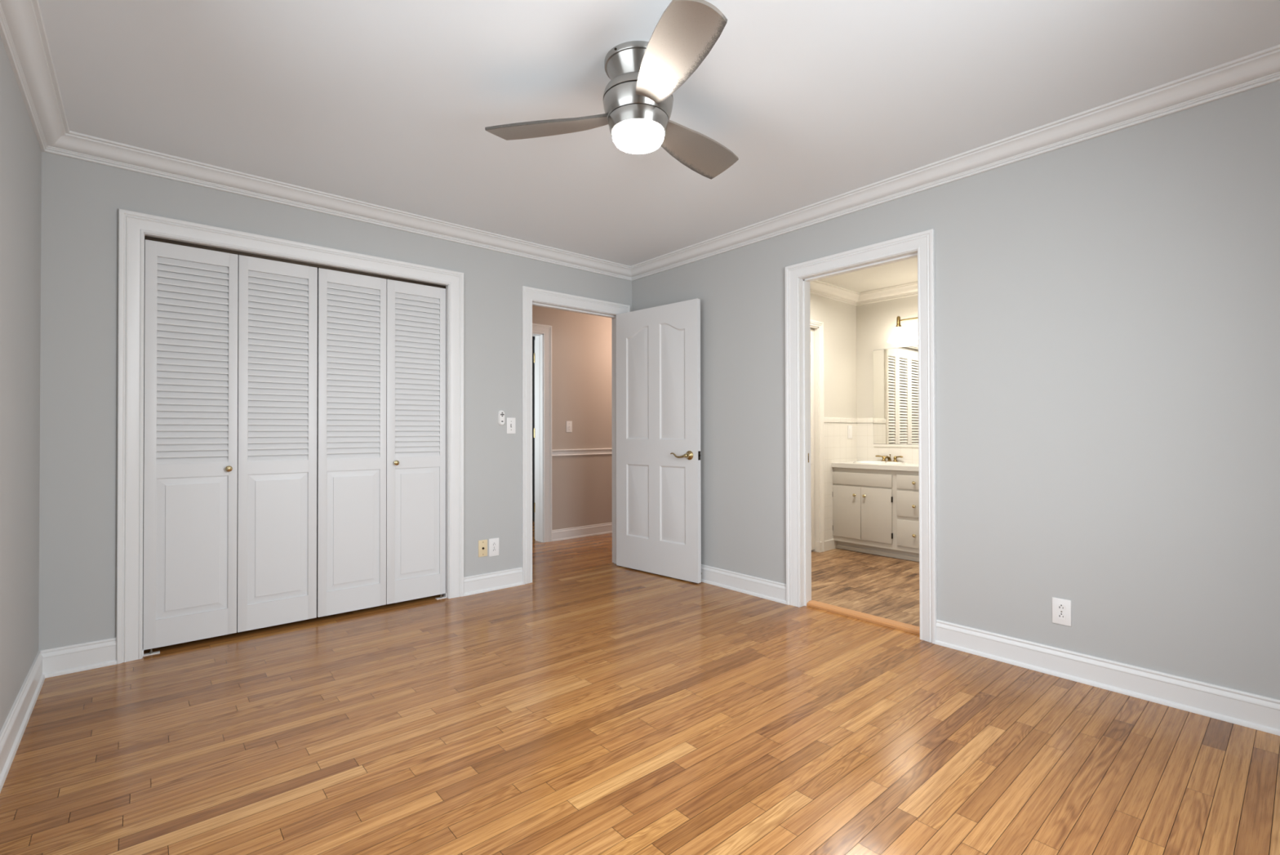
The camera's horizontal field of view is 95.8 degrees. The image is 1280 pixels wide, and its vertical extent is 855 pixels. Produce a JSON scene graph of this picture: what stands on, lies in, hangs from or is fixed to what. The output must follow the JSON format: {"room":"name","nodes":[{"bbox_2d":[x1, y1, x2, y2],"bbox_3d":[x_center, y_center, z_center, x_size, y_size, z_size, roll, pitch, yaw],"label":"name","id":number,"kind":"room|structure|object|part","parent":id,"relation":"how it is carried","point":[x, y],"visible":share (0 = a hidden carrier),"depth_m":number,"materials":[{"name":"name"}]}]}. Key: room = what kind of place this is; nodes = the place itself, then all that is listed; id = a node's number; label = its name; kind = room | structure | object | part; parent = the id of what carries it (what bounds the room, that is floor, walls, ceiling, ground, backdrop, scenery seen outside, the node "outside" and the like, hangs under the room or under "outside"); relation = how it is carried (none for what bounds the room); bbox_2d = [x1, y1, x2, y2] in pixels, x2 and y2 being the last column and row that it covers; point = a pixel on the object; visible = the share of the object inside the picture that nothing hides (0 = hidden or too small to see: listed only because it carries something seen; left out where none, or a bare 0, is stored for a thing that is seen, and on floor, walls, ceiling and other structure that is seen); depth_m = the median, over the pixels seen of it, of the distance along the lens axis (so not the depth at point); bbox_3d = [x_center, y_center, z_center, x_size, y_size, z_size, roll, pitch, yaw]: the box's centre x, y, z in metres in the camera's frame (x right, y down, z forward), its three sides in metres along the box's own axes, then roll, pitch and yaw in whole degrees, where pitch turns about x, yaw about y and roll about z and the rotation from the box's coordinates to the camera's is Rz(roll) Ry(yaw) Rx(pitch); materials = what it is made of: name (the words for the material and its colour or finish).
{"room":"empty bedroom","nodes":[
{"label":"empty bedroom","id":0,"kind":"room"},
{"bbox_2d":[0,35,41,730],"bbox_3d":[-1.363,-0.121,0.961,0.115,2.463,4.250,0,-1,-41],"label":"wall","id":1,"kind":"structure","parent":0,"point":[20,152],"depth_m":2.14,"materials":[{"name":"grey paint"}]},
{"bbox_2d":[0,650,45,791],"bbox_3d":[-1.308,1.049,0.998,0.024,0.122,4.250,0,-1,-41],"label":"baseboard","id":2,"kind":"structure","parent":1,"relation":"attached to","point":[11,732],"depth_m":2.11,"materials":[{"name":"white paint"}]},
{"bbox_2d":[0,0,69,151],"bbox_3d":[-1.286,-1.308,1.039,0.096,0.088,4.250,0,-1,-41],"label":"crown molding","id":3,"kind":"structure","parent":1,"relation":"attached to","point":[23,34],"depth_m":2.07,"materials":[{"name":"white paint"}]},
{"bbox_2d":[38,151,631,650],"bbox_3d":[-1.381,-0.100,3.827,3.600,2.463,0.115,0,-1,-41],"label":"wall","id":4,"kind":"structure","parent":0,"point":[82,200],"depth_m":2.77,"materials":[{"name":"grey paint"}]},
{"bbox_2d":[40,636,116,677],"bbox_3d":[-2.597,1.065,2.676,0.261,0.122,0.024,0,-1,-41],"label":"baseboard","id":5,"kind":"structure","parent":4,"relation":"attached to","point":[64,660],"depth_m":2.67,"materials":[{"name":"white paint"}]},
{"bbox_2d":[142,239,317,649],"bbox_3d":[-2.166,0.085,3.111,0.763,2.033,0.062,0,-1,-41],"label":"bifold door","id":6,"kind":"structure","parent":4,"relation":"in","point":[230,442],"depth_m":3.08,"materials":[{"name":"white paint"}]},
{"bbox_3d":[-2.317,0.609,2.996,0.298,0.711,0.024,0,-1,-41],"label":"raised panel","id":7,"kind":"part","parent":6,"relation":"part of","materials":[{"name":"white paint"}]},
{"bbox_3d":[-2.186,0.219,3.074,0.032,0.032,0.034,0,-1,-41],"label":"knob","id":8,"kind":"part","parent":6,"relation":"part of","materials":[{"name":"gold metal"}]},
{"bbox_3d":[-2.029,0.610,3.243,0.294,0.711,0.024,0,-1,-41],"label":"raised panel","id":9,"kind":"part","parent":6,"relation":"part of","materials":[{"name":"white paint"}]},
{"bbox_2d":[116,208,463,663],"bbox_3d":[-1.884,0.042,3.377,1.730,2.174,0.138,0,-1,-41],"label":"door frame","id":10,"kind":"structure","parent":4,"relation":"attached to","point":[132,225],"depth_m":2.84,"materials":[{"name":"white paint"}]},
{"bbox_2d":[144,235,445,288],"bbox_3d":[-1.888,-0.941,3.382,1.532,0.017,0.020,0,-1,-41],"label":"track","id":11,"kind":"object","parent":4,"relation":"attached to","point":[146,237],"visible":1,"depth_m":3.27,"materials":[{"name":"grey metal"}]},
{"bbox_2d":[41,130,631,280],"bbox_3d":[-1.357,-1.288,3.718,3.485,0.088,0.096,0,-1,-41],"label":"crown molding","id":12,"kind":"structure","parent":4,"relation":"attached to","point":[73,144],"depth_m":3.25,"materials":[{"name":"white paint"}]},
{"bbox_2d":[316,267,445,617],"bbox_3d":[-1.584,0.087,3.612,0.760,2.033,0.062,0,-1,-41],"label":"bifold door","id":13,"kind":"structure","parent":4,"relation":"in","point":[381,448],"depth_m":3.59,"materials":[{"name":"white paint"}]},
{"bbox_3d":[-1.734,0.612,3.498,0.301,0.711,0.024,0,-1,-41],"label":"raised panel","id":14,"kind":"part","parent":13,"relation":"part of","materials":[{"name":"white paint"}]},
{"bbox_3d":[-1.533,0.222,3.636,0.032,0.032,0.034,0,-1,-41],"label":"knob","id":15,"kind":"part","parent":13,"relation":"part of","materials":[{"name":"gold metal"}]},
{"bbox_3d":[-1.444,0.613,3.748,0.292,0.711,0.024,0,-1,-41],"label":"raised panel","id":16,"kind":"part","parent":13,"relation":"part of","materials":[{"name":"white paint"}]},
{"bbox_2d":[478,539,487,556],"bbox_3d":[-1.081,0.834,3.989,0.066,0.114,0.016,0,-1,-41],"label":"cable plate","id":17,"kind":"object","parent":4,"relation":"attached to","point":[482,544],"visible":1,"depth_m":3.99,"materials":[{"name":"beige plastic"}]},
{"bbox_2d":[463,567,523,595],"bbox_3d":[-1.019,1.072,4.035,0.448,0.122,0.024,0,-1,-41],"label":"baseboard","id":18,"kind":"structure","parent":4,"relation":"attached to","point":[481,583],"depth_m":4.03,"materials":[{"name":"white paint"}]},
{"bbox_2d":[488,537,498,556],"bbox_3d":[-1.021,0.837,4.047,0.077,0.124,0.007,0,-1,-41],"label":"wall outlet","id":19,"kind":"object","parent":4,"relation":"attached to","point":[493,542],"visible":1,"depth_m":4.04,"materials":[{"name":"white plastic"}]},
{"bbox_2d":[497,409,504,425],"bbox_3d":[-0.977,-0.069,4.084,0.046,0.106,0.022,0,-1,-41],"label":"remote","id":20,"kind":"object","parent":4,"relation":"attached to","point":[500,413],"visible":1,"depth_m":4.07,"materials":[{"name":"white plastic"}]},
{"bbox_2d":[506,417,515,433],"bbox_3d":[-0.921,-0.013,4.139,0.069,0.114,0.010,0,-1,-41],"label":"light switch","id":21,"kind":"object","parent":4,"relation":"attached to","point":[511,422],"visible":1,"depth_m":4.14,"materials":[{"name":"white plastic"}]},
{"bbox_2d":[521,285,630,584],"bbox_3d":[-0.508,0.056,4.564,1.012,2.161,0.142,0,-1,-41],"label":"door frame","id":22,"kind":"structure","parent":4,"relation":"attached to","point":[529,294],"depth_m":4.24,"materials":[{"name":"white paint"}]},
{"bbox_2d":[532,336,534,520],"bbox_3d":[-1.262,-0.105,6.501,3.500,2.513,1.188,0,-1,-41],"label":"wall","id":23,"kind":"structure","parent":0,"point":[533,337],"depth_m":7.17,"materials":[{"name":"grey paint"}]},
{"bbox_2d":[532,305,612,529],"bbox_3d":[-0.779,-0.084,6.039,3.370,2.463,0.142,0,-1,-41],"label":"wall","id":24,"kind":"structure","parent":0,"point":[582,485],"depth_m":6.08,"materials":[{"name":"beige paint"}]},
{"bbox_2d":[533,352,535,538],"bbox_3d":[-0.953,0.122,6.268,0.064,2.030,0.810,0,0,14],"label":"door","id":25,"kind":"structure","parent":24,"relation":"in","point":[534,353],"depth_m":5.88,"materials":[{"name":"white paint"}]},
{"bbox_2d":[532,323,551,542],"bbox_3d":[-1.336,0.059,5.544,1.050,2.172,0.168,0,-1,-41],"label":"door frame","id":26,"kind":"structure","parent":24,"relation":"attached to","point":[546,330],"depth_m":5.80,"materials":[{"name":"white paint"}]},
{"bbox_2d":[566,420,572,431],"bbox_3d":[-0.730,-0.009,5.977,0.072,0.117,0.015,0,-1,-41],"label":"light switch","id":27,"kind":"object","parent":24,"relation":"attached to","point":[569,424],"visible":1,"depth_m":5.98,"materials":[{"name":"white plastic"}]},
{"bbox_2d":[551,522,612,541],"bbox_3d":[-0.206,1.094,6.413,1.806,0.110,0.024,0,-1,-41],"label":"baseboard","id":28,"kind":"structure","parent":24,"relation":"attached to","point":[602,528],"depth_m":6.06,"materials":[{"name":"white paint"}]},
{"bbox_2d":[551,448,612,456],"bbox_3d":[-0.207,0.261,6.419,1.806,0.070,0.024,0,-1,-41],"label":"chair rail","id":29,"kind":"object","parent":24,"relation":"attached to","point":[555,452],"visible":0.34,"depth_m":6.06,"materials":[{"name":"white paint"}]},
{"bbox_2d":[0,520,1279,854],"bbox_3d":[0.006,1.130,3.832,5.755,0.003,6.870,0,-1,-41],"label":"floor","id":30,"kind":"structure","parent":0,"point":[593,704],"depth_m":2.05,"materials":[{"name":"brown wood"}]},
{"bbox_2d":[142,648,159,656],"bbox_3d":[-2.432,1.112,2.877,0.066,0.030,0.030,0,-1,-41],"label":"pivot bracket","id":31,"kind":"object","parent":30,"relation":"on","point":[151,652],"visible":0.95,"depth_m":2.87,"materials":[{"name":"silver metal"}]},
{"bbox_2d":[435,592,446,599],"bbox_3d":[-1.320,1.117,3.836,0.066,0.030,0.030,0,-1,-41],"label":"pivot bracket","id":32,"kind":"object","parent":30,"relation":"on","point":[445,594],"visible":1,"depth_m":3.83,"materials":[{"name":"silver metal"}]},
{"bbox_2d":[806,600,919,634],"bbox_3d":[1.319,1.114,3.412,0.083,0.022,0.732,0,-1,-41],"label":"threshold","id":33,"kind":"object","parent":30,"relation":"on","point":[906,627],"visible":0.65,"depth_m":3.38,"materials":[{"name":"brown wood"}]},
{"bbox_2d":[832,466,919,561],"bbox_3d":[2.431,0.749,5.017,0.483,0.764,1.455,0,-1,-41],"label":"vanity cabinet","id":34,"kind":"object","parent":30,"relation":"on","point":[875,511],"visible":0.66,"depth_m":5.10,"materials":[{"name":"grey paint"}]},
{"bbox_3d":[1.898,0.773,5.316,0.010,0.473,0.280,0,-1,-41],"label":"cabinet door","id":35,"kind":"part","parent":34,"relation":"part of","materials":[{"name":"grey paint"}]},
{"bbox_2d":[831,461,918,471],"bbox_3d":[2.436,0.347,5.028,0.468,0.040,1.459,0,-1,-41],"label":"countertop","id":36,"kind":"structure","parent":34,"relation":"on","point":[907,466],"depth_m":5.09,"materials":[{"name":"white stone"}]},
{"bbox_2d":[853,461,904,464],"bbox_3d":[2.188,0.384,5.305,0.363,0.133,0.451,0,-1,-41],"label":"sink","id":37,"kind":"object","parent":36,"relation":"in","point":[856,462],"visible":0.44,"depth_m":5.26,"materials":[{"name":"white ceramic"}]},
{"bbox_2d":[875,453,902,462],"bbox_3d":[2.342,0.290,5.439,0.204,0.080,0.177,0,0,9],"label":"faucet","id":38,"kind":"object","parent":36,"relation":"on","point":[884,457],"visible":0.92,"depth_m":5.41,"materials":[{"name":"gold metal"}]},
{"bbox_3d":[2.309,0.291,5.411,0.141,0.055,0.034,0,-1,-41],"label":"spout","id":39,"kind":"part","parent":38,"relation":"part of","materials":[{"name":"gold metal"}]},
{"bbox_3d":[2.084,0.771,5.100,0.010,0.473,0.284,0,-1,-41],"label":"cabinet door","id":40,"kind":"part","parent":34,"relation":"part of","materials":[{"name":"grey paint"}]},
{"bbox_3d":[2.305,0.462,4.846,0.010,0.118,0.306,0,-1,-41],"label":"drawer","id":41,"kind":"part","parent":34,"relation":"part of","materials":[{"name":"grey paint"}]},
{"bbox_3d":[2.306,0.898,4.843,0.010,0.222,0.306,0,-1,-41],"label":"drawer","id":42,"kind":"part","parent":34,"relation":"part of","materials":[{"name":"grey paint"}]},
{"bbox_3d":[2.305,0.646,4.845,0.010,0.217,0.306,0,-1,-41],"label":"drawer","id":43,"kind":"part","parent":34,"relation":"part of","materials":[{"name":"grey paint"}]},
{"bbox_2d":[38,0,1279,266],"bbox_3d":[-0.008,-1.397,2.065,3.600,0.100,4.365,0,-1,-41],"label":"ceiling","id":44,"kind":"structure","parent":0,"point":[390,104],"depth_m":2.29,"materials":[{"name":"white paint"}]},
{"bbox_2d":[484,0,738,179],"bbox_3d":[0.081,-1.192,2.170,0.992,0.310,1.054,0,-1,-41],"label":"ceiling fan","id":45,"kind":"object","parent":44,"relation":"attached to","point":[644,76],"visible":1,"depth_m":2.04,"materials":[{"name":"silver metal"}]},
{"bbox_3d":[-0.340,-1.147,2.212,0.493,0.049,0.173,0,0,12],"label":"blade","id":46,"kind":"part","parent":45,"relation":"part of","materials":[{"name":"brown wood"}]},
{"bbox_3d":[-0.006,-1.061,2.138,0.192,0.048,0.192,0,-1,-41],"label":"lamp glass","id":47,"kind":"part","parent":45,"relation":"part of","materials":[{"name":"white glass"}]},
{"bbox_3d":[0.097,-1.150,1.813,0.173,0.049,0.493,0,0,-18],"label":"blade","id":48,"kind":"part","parent":45,"relation":"part of","materials":[{"name":"brown wood"}]},
{"bbox_3d":[0.224,-1.146,2.391,0.173,0.049,0.493,-1,-1,42],"label":"blade","id":49,"kind":"part","parent":45,"relation":"part of","materials":[{"name":"brown wood"}]},
{"bbox_2d":[809,293,856,422],"bbox_3d":[1.321,-0.096,5.074,2.121,2.463,0.078,0,-1,-41],"label":"wall","id":50,"kind":"structure","parent":0,"point":[838,317],"depth_m":5.52,"materials":[{"name":"grey paint"}]},
{"bbox_2d":[810,328,814,550],"bbox_3d":[1.372,0.108,5.130,0.587,2.017,0.028,0,-1,-41],"label":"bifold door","id":51,"kind":"structure","parent":50,"relation":"in","point":[812,397],"depth_m":5.29,"materials":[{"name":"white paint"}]},
{"bbox_2d":[811,541,820,551],"bbox_3d":[1.613,1.091,5.301,0.016,0.092,0.090,0,-1,-41],"label":"baseboard","id":52,"kind":"object","parent":50,"relation":"attached to","point":[817,544],"visible":0.71,"depth_m":5.28,"materials":[{"name":"white paint"}]},
{"bbox_2d":[810,319,824,551],"bbox_3d":[1.157,0.082,4.916,1.333,2.106,0.101,0,-1,-41],"label":"door frame","id":53,"kind":"structure","parent":50,"relation":"attached to","point":[819,324],"depth_m":5.30,"materials":[{"name":"white paint"}]},
{"bbox_2d":[819,538,836,551],"bbox_3d":[1.746,1.090,5.367,0.273,0.095,0.016,0,-1,-41],"label":"baseboard","id":54,"kind":"structure","parent":50,"relation":"attached to","point":[830,544],"depth_m":5.36,"materials":[{"name":"white paint"}]},
{"bbox_2d":[809,280,860,306],"bbox_3d":[1.374,-1.263,5.019,2.121,0.103,0.091,0,-1,-41],"label":"crown molding","id":55,"kind":"structure","parent":50,"relation":"attached to","point":[819,287],"depth_m":5.39,"materials":[{"name":"white paint"}]},
{"bbox_2d":[818,257,917,292],"bbox_3d":[1.855,-1.369,4.537,2.221,0.100,3.050,0,-1,-41],"label":"ceiling","id":56,"kind":"structure","parent":0,"point":[902,272],"depth_m":5.07,"materials":[{"name":"grey paint"}]},
{"bbox_2d":[856,294,918,417],"bbox_3d":[2.889,-0.100,4.955,0.100,2.463,2.350,0,-1,-41],"label":"wall","id":57,"kind":"structure","parent":0,"point":[876,322],"depth_m":5.61,"materials":[{"name":"grey paint"}]},
{"bbox_2d":[824,417,918,540],"bbox_3d":[2.617,0.467,4.715,0.621,1.137,2.150,0,-1,-41],"label":"wall tile","id":58,"kind":"structure","parent":57,"relation":"attached to","point":[838,447],"depth_m":5.49,"materials":[{"name":"white tile"}]},
{"bbox_2d":[847,425,852,438],"bbox_3d":[2.045,0.044,5.627,0.076,0.126,0.008,0,-1,-41],"label":"wall outlet","id":59,"kind":"object","parent":58,"relation":"attached to","point":[850,427],"visible":1,"depth_m":5.62,"materials":[{"name":"white plastic"}]},
{"bbox_2d":[856,280,917,305],"bbox_3d":[2.815,-1.267,4.901,0.091,0.103,2.150,0,-1,-41],"label":"crown molding","id":60,"kind":"structure","parent":57,"relation":"attached to","point":[909,289],"depth_m":5.45,"materials":[{"name":"white paint"}]},
{"bbox_2d":[873,345,918,447],"bbox_3d":[2.665,-0.286,5.122,0.022,0.928,1.244,0,-1,-41],"label":"mirror","id":61,"kind":"object","parent":57,"relation":"attached to","point":[895,370],"visible":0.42,"depth_m":5.42,"materials":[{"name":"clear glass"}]},
{"bbox_2d":[887,315,918,342],"bbox_3d":[2.553,-0.918,5.108,0.216,0.257,0.722,0,-1,-41],"label":"vanity light","id":62,"kind":"object","parent":57,"relation":"attached to","point":[898,335],"visible":0.3,"depth_m":5.26,"materials":[{"name":"white glass"}]},
{"bbox_2d":[895,315,901,327],"bbox_3d":[2.370,-0.969,5.301,0.048,0.100,0.048,0,-1,-41],"label":"socket","id":63,"kind":"object","parent":62,"relation":"attached to","point":[898,319],"depth_m":5.29,"materials":[{"name":"gold metal"}]},
{"bbox_3d":[2.371,-0.853,5.300,0.192,0.131,0.192,0,-1,-41],"label":"lamp shade","id":64,"kind":"part","parent":62,"relation":"part of","materials":[{"name":"white glass"}]},
{"bbox_2d":[631,80,1279,699],"bbox_3d":[1.364,-0.109,3.311,0.115,2.463,4.250,0,-1,-41],"label":"wall","id":65,"kind":"structure","parent":0,"point":[1108,305],"depth_m":2.52,"materials":[{"name":"grey paint"}]},
{"bbox_2d":[616,298,701,582],"bbox_3d":[0.123,0.097,4.471,0.858,2.053,0.151,-1,-1,43],"label":"door","id":66,"kind":"structure","parent":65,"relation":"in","point":[659,489],"depth_m":4.42,"materials":[{"name":"white paint"}]},
{"bbox_3d":[0.275,0.204,4.238,0.145,0.039,0.018,-1,-1,44],"label":"lever","id":67,"kind":"part","parent":66,"relation":"part of","materials":[{"name":"gold metal"}]},
{"bbox_3d":[0.343,0.203,4.200,0.068,0.068,0.059,-1,-1,43],"label":"handle","id":68,"kind":"part","parent":66,"relation":"part of","materials":[{"name":"gold metal"}]},
{"bbox_3d":[0.429,0.203,4.183,0.002,0.065,0.025,-1,-1,43],"label":"latch plate","id":69,"kind":"part","parent":66,"relation":"part of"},
{"bbox_2d":[701,564,786,604],"bbox_3d":[0.433,1.071,4.279,0.024,0.122,1.551,0,-1,-41],"label":"baseboard","id":70,"kind":"structure","parent":65,"relation":"attached to","point":[775,591],"depth_m":3.94,"materials":[{"name":"white paint"}]},
{"bbox_2d":[785,228,937,643],"bbox_3d":[1.288,0.046,3.398,0.161,2.154,0.916,0,-1,-41],"label":"door frame","id":71,"kind":"structure","parent":65,"relation":"attached to","point":[923,242],"depth_m":3.46,"materials":[{"name":"white paint"}]},
{"bbox_2d":[630,44,1279,280],"bbox_3d":[1.282,-1.297,3.251,0.096,0.088,4.250,0,-1,-41],"label":"crown molding","id":72,"kind":"structure","parent":65,"relation":"attached to","point":[1262,68],"depth_m":2.69,"materials":[{"name":"white paint"}]},
{"bbox_2d":[1052,596,1071,626],"bbox_3d":[1.894,0.827,2.598,0.007,0.115,0.071,0,-1,-41],"label":"wall outlet","id":73,"kind":"object","parent":65,"relation":"attached to","point":[1061,608],"visible":1,"depth_m":2.60,"materials":[{"name":"white plastic"}]},
{"bbox_2d":[1057,612,1066,619],"bbox_3d":[1.892,0.847,2.596,0.003,0.028,0.034,0,-1,-41],"label":"receptacle","id":74,"kind":"object","parent":73,"relation":"attached to","point":[1060,615],"depth_m":2.59,"materials":[{"name":"white plastic"}]},
{"bbox_2d":[1057,603,1066,610],"bbox_3d":[1.892,0.807,2.596,0.003,0.028,0.034,0,-1,-41],"label":"receptacle","id":75,"kind":"object","parent":73,"relation":"attached to","point":[1060,606],"depth_m":2.59,"materials":[{"name":"white plastic"}]},
{"bbox_2d":[934,619,1279,735],"bbox_3d":[2.118,1.052,2.323,0.024,0.122,1.786,0,-1,-41],"label":"baseboard","id":76,"kind":"structure","parent":65,"relation":"attached to","point":[1261,713],"depth_m":2.43,"materials":[{"name":"white paint"}]}
]}

